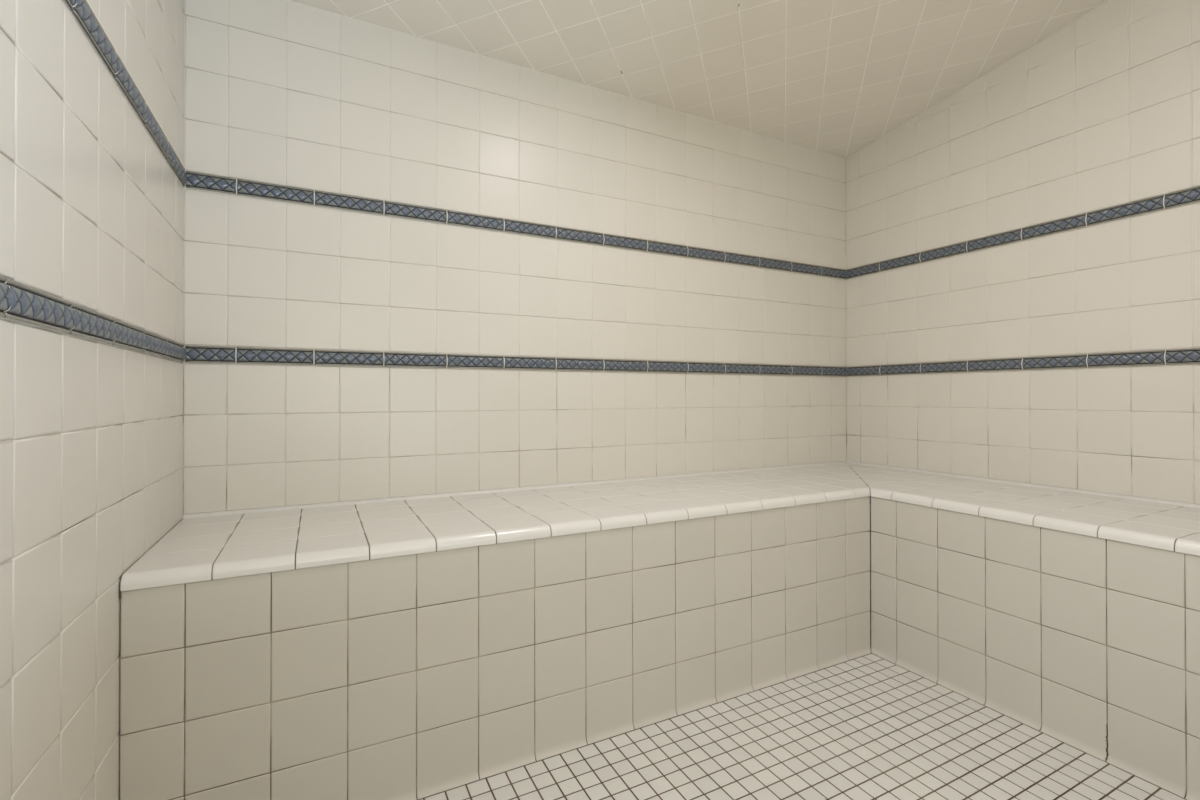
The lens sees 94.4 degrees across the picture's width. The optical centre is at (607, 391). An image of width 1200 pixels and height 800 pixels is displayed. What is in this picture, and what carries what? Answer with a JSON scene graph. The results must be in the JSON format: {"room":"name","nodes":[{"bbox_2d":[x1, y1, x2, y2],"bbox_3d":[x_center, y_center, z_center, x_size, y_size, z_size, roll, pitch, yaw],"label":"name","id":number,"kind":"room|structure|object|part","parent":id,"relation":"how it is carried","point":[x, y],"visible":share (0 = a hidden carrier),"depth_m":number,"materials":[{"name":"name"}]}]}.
{"room":"spa","nodes":[
{"label":"spa","id":0,"kind":"room"},
{"bbox_2d":[0,0,183,799],"bbox_3d":[-0.733,-0.294,0.500,0.139,2.569,2.501,0,0,-28],"label":"wall","id":1,"kind":"structure","parent":0,"point":[92,210],"depth_m":0.92,"materials":[{"name":"beige tile"}]},
{"bbox_2d":[0,275,186,362],"bbox_3d":[-0.667,-0.119,0.532,0.014,0.053,2.487,0,0,-28],"label":"tile border","id":2,"kind":"structure","parent":1,"relation":"attached to","point":[21,303],"depth_m":0.88,"materials":[{"name":"grey tile"}]},
{"bbox_3d":[-0.667,-0.098,0.528,0.007,0.007,2.479,0,0,-28],"label":"rail","id":3,"kind":"part","parent":2,"relation":"part of","materials":[{"name":"grey tile"}]},
{"bbox_2d":[62,0,187,187],"bbox_3d":[-0.668,-0.634,0.535,0.014,0.053,2.487,0,0,-28],"label":"tile border","id":4,"kind":"structure","parent":1,"relation":"attached to","point":[80,10],"depth_m":1.10,"materials":[{"name":"grey tile"}]},
{"bbox_2d":[182,0,846,513],"bbox_3d":[-0.022,-0.121,2.354,2.844,2.245,0.139,0,0,-28],"label":"wall","id":5,"kind":"structure","parent":0,"point":[280,92],"depth_m":2.03,"materials":[{"name":"beige tile"}]},
{"bbox_2d":[185,345,846,376],"bbox_3d":[0.012,-0.109,2.289,2.828,0.053,0.014,0,0,-28],"label":"tile border","id":6,"kind":"structure","parent":5,"relation":"attached to","point":[195,353],"depth_m":2.02,"materials":[{"name":"grey tile"}]},
{"bbox_3d":[0.011,-0.088,2.291,2.827,0.007,0.007,0,0,-28],"label":"rail","id":7,"kind":"part","parent":6,"relation":"part of","materials":[{"name":"grey tile"}]},
{"bbox_2d":[186,171,846,279],"bbox_3d":[0.011,-0.624,2.292,2.828,0.053,0.014,0,0,-28],"label":"tile border","id":8,"kind":"structure","parent":5,"relation":"attached to","point":[196,181],"depth_m":2.02,"materials":[{"name":"grey tile"}]},
{"bbox_2d":[288,0,1108,158],"bbox_3d":[0.585,-1.488,1.195,3.115,0.513,2.772,0,0,-28],"label":"ceiling","id":9,"kind":"structure","parent":0,"point":[832,77],"depth_m":2.09,"materials":[{"name":"beige tile"}]},
{"bbox_2d":[416,590,1186,799],"bbox_3d":[0.588,1.039,1.180,3.115,0.093,2.772,0,0,-28],"label":"floor","id":10,"kind":"structure","parent":0,"point":[869,726],"depth_m":1.51,"materials":[{"name":"tile"}]},
{"bbox_2d":[119,461,1199,799],"bbox_3d":[0.587,0.676,1.183,2.836,0.642,2.491,0,0,-28],"label":"bench","id":11,"kind":"object","parent":10,"relation":"on","point":[421,646],"visible":1,"depth_m":1.53,"materials":[{"name":"beige tile"}]},
{"bbox_3d":[0.141,0.406,2.037,2.833,0.070,0.563,0,0,-28],"label":"seat","id":12,"kind":"part","parent":11,"relation":"part of","materials":[{"name":"beige tile"}]},
{"bbox_3d":[0.021,0.699,1.628,2.242,0.596,0.004,0,0,-28],"label":"panel","id":13,"kind":"part","parent":11,"relation":"part of","materials":[{"name":"beige tile"}]},
{"bbox_3d":[1.592,0.402,1.707,0.566,0.070,2.489,0,0,-28],"label":"seat","id":14,"kind":"part","parent":11,"relation":"part of","materials":[{"name":"beige tile"}]},
{"bbox_3d":[1.457,0.695,1.303,0.004,0.596,1.901,0,0,-28],"label":"panel","id":15,"kind":"part","parent":11,"relation":"part of","materials":[{"name":"beige tile"}]},
{"bbox_2d":[846,0,1199,589],"bbox_3d":[1.906,-0.288,1.876,0.139,2.569,2.501,0,0,-28],"label":"wall","id":16,"kind":"structure","parent":0,"point":[1103,111],"depth_m":2.15,"materials":[{"name":"beige tile"}]},
{"bbox_2d":[846,186,1199,279],"bbox_3d":[1.841,-0.629,1.843,0.014,0.053,2.487,0,0,-28],"label":"tile border","id":17,"kind":"structure","parent":16,"relation":"attached to","point":[1188,196],"depth_m":2.14,"materials":[{"name":"grey tile"}]},
{"bbox_2d":[846,348,1199,376],"bbox_3d":[1.842,-0.114,1.840,0.014,0.053,2.487,0,0,-28],"label":"tile border","id":18,"kind":"structure","parent":16,"relation":"attached to","point":[1185,356],"depth_m":2.13,"materials":[{"name":"grey tile"}]},
{"bbox_3d":[1.843,-0.136,1.841,0.007,0.007,2.486,0,0,-28],"label":"rail","id":19,"kind":"part","parent":18,"relation":"part of","materials":[{"name":"grey tile"}]},
{"bbox_3d":[1.843,-0.092,1.841,0.007,0.007,2.486,0,0,-28],"label":"rail","id":20,"kind":"part","parent":18,"relation":"part of","materials":[{"name":"grey tile"}]}
]}

